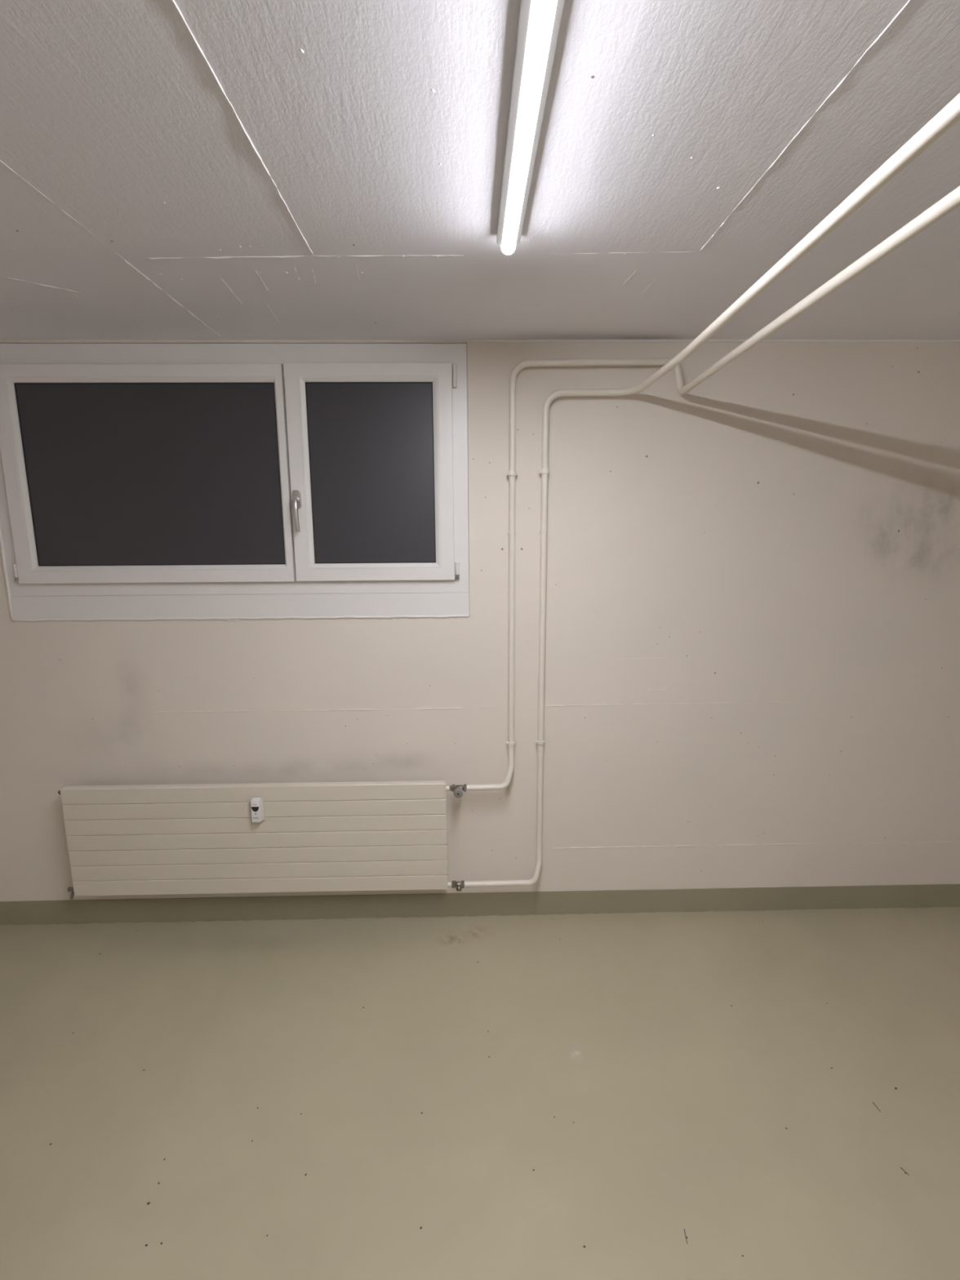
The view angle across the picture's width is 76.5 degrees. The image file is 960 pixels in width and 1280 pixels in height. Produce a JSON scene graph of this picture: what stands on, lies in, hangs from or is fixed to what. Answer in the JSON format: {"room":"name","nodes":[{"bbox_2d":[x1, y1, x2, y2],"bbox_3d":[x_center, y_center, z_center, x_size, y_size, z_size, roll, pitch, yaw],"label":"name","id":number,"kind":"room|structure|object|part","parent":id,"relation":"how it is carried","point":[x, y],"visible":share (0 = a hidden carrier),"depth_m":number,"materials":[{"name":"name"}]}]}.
{"room":"basement room","nodes":[
{"label":"basement room","id":0,"kind":"room"},
{"bbox_2d":[0,339,959,901],"bbox_3d":[0.099,0.018,2.552,5.400,2.302,0.307,-1,10,-1],"label":"wall","id":1,"kind":"structure","parent":0,"point":[752,673],"depth_m":2.41,"materials":[{"name":"paint"}]},
{"bbox_2d":[0,343,469,622],"bbox_3d":[-0.926,-0.567,2.269,1.763,1.008,0.133,-1,10,-1],"label":"window","id":2,"kind":"structure","parent":1,"relation":"in","point":[139,482],"depth_m":2.26,"materials":[{"name":"white plastic"}]},
{"bbox_3d":[-1.226,-0.602,2.248,1.032,0.780,0.020,-1,10,-1],"label":"sash","id":3,"kind":"part","parent":2,"relation":"part of","materials":[{"name":"white plastic"}]},
{"bbox_3d":[-1.205,-0.606,2.256,0.936,0.662,0.004,-1,10,-1],"label":"pane","id":4,"kind":"part","parent":2,"relation":"part of","materials":[{"name":"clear glass"}]},
{"bbox_3d":[-0.918,-0.135,2.376,1.752,0.090,0.054,-1,10,-1],"label":"panel","id":5,"kind":"part","parent":2,"relation":"part of","materials":[{"name":"white plastic"}]},
{"bbox_3d":[-0.677,-0.464,2.245,0.024,0.128,0.039,-1,10,-1],"label":"lever","id":6,"kind":"part","parent":2,"relation":"part of","materials":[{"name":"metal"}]},
{"bbox_3d":[-0.679,-0.521,2.259,0.031,0.068,0.010,-1,10,-1],"label":"handle","id":7,"kind":"part","parent":2,"relation":"part of","materials":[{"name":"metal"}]},
{"bbox_3d":[-0.401,-0.612,2.264,0.603,0.782,0.020,-1,10,-1],"label":"sash","id":8,"kind":"part","parent":2,"relation":"part of","materials":[{"name":"white plastic"}]},
{"bbox_3d":[-0.401,-0.615,2.272,0.468,0.660,0.004,-1,10,-1],"label":"pane","id":9,"kind":"part","parent":2,"relation":"part of","materials":[{"name":"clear glass"}]},
{"bbox_2d":[57,780,447,899],"bbox_3d":[-0.902,0.801,2.476,1.535,0.478,0.090,-1,10,-1],"label":"radiator","id":10,"kind":"object","parent":1,"relation":"attached to","point":[196,838],"visible":0.97,"depth_m":2.43,"materials":[{"name":"beige metal"}]},
{"bbox_3d":[-0.885,0.795,2.461,1.421,0.458,0.010,-1,10,-1],"label":"panel","id":11,"kind":"part","parent":10,"relation":"part of","materials":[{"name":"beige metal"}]},
{"bbox_2d":[250,797,264,822],"bbox_3d":[-0.875,0.669,2.392,0.044,0.101,0.030,-1,10,-1],"label":"meter","id":12,"kind":"object","parent":10,"relation":"attached to","point":[256,803],"visible":1,"depth_m":2.38,"materials":[{"name":"white plastic"}]},
{"bbox_3d":[-0.872,0.669,2.404,0.038,0.097,0.007,-1,10,-1],"label":"plate","id":13,"kind":"part","parent":12,"relation":"part of","materials":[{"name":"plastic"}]},
{"bbox_2d":[445,783,466,798],"bbox_3d":[-0.094,0.594,2.407,0.081,0.037,0.073,-1,10,-1],"label":"radiator valve","id":14,"kind":"object","parent":10,"relation":"attached to","point":[458,790],"visible":1,"depth_m":2.42,"materials":[{"name":"silver metal"}]},
{"bbox_3d":[-0.085,0.598,2.388,0.037,0.037,0.032,-1,10,-1],"label":"hand knob","id":15,"kind":"part","parent":14,"relation":"part of","materials":[{"name":"white plastic"}]},
{"bbox_2d":[447,880,464,891],"bbox_3d":[-0.099,1.009,2.499,0.068,0.039,0.039,-1,10,-1],"label":"radiator valve","id":16,"kind":"object","parent":10,"relation":"attached to","point":[453,884],"visible":1,"depth_m":2.49,"materials":[{"name":"silver metal"}]},
{"bbox_2d":[0,884,959,924],"bbox_3d":[0.109,1.126,2.598,5.000,0.106,0.012,-1,10,-1],"label":"baseboard","id":17,"kind":"structure","parent":1,"relation":"attached to","point":[922,895],"depth_m":2.60,"materials":[{"name":"grey paint"}]},
{"bbox_2d":[464,93,959,887],"bbox_3d":[0.297,0.314,0.839,0.666,1.967,3.190,-1,10,-1],"label":"pipe","id":18,"kind":"object","parent":1,"relation":"attached to","point":[949,115],"visible":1,"depth_m":1.53,"materials":[{"name":"white metal"}]},
{"bbox_2d":[466,185,959,791],"bbox_3d":[0.377,0.065,0.796,0.802,1.629,3.190,-1,10,-1],"label":"pipe","id":19,"kind":"object","parent":1,"relation":"attached to","point":[951,201],"visible":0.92,"depth_m":2.18,"materials":[{"name":"white metal"}]},
{"bbox_2d":[0,906,959,1279],"bbox_3d":[0.143,1.548,1.104,5.400,0.203,3.700,-1,10,-1],"label":"floor","id":20,"kind":"structure","parent":0,"point":[768,1095],"depth_m":1.76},
{"bbox_2d":[0,0,959,339],"bbox_3d":[0.128,-0.910,0.662,5.400,0.204,3.700,-1,10,-1],"label":"ceiling","id":21,"kind":"structure","parent":0,"point":[170,169],"depth_m":1.15,"materials":[{"name":"paint"}]},
{"bbox_2d":[496,0,564,254],"bbox_3d":[0.082,-0.790,0.682,0.054,0.045,1.502,-1,10,-1],"label":"lamp","id":22,"kind":"object","parent":21,"relation":"attached to","point":[539,20],"visible":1,"depth_m":0.94,"materials":[{"name":"white plastic"}]}
]}

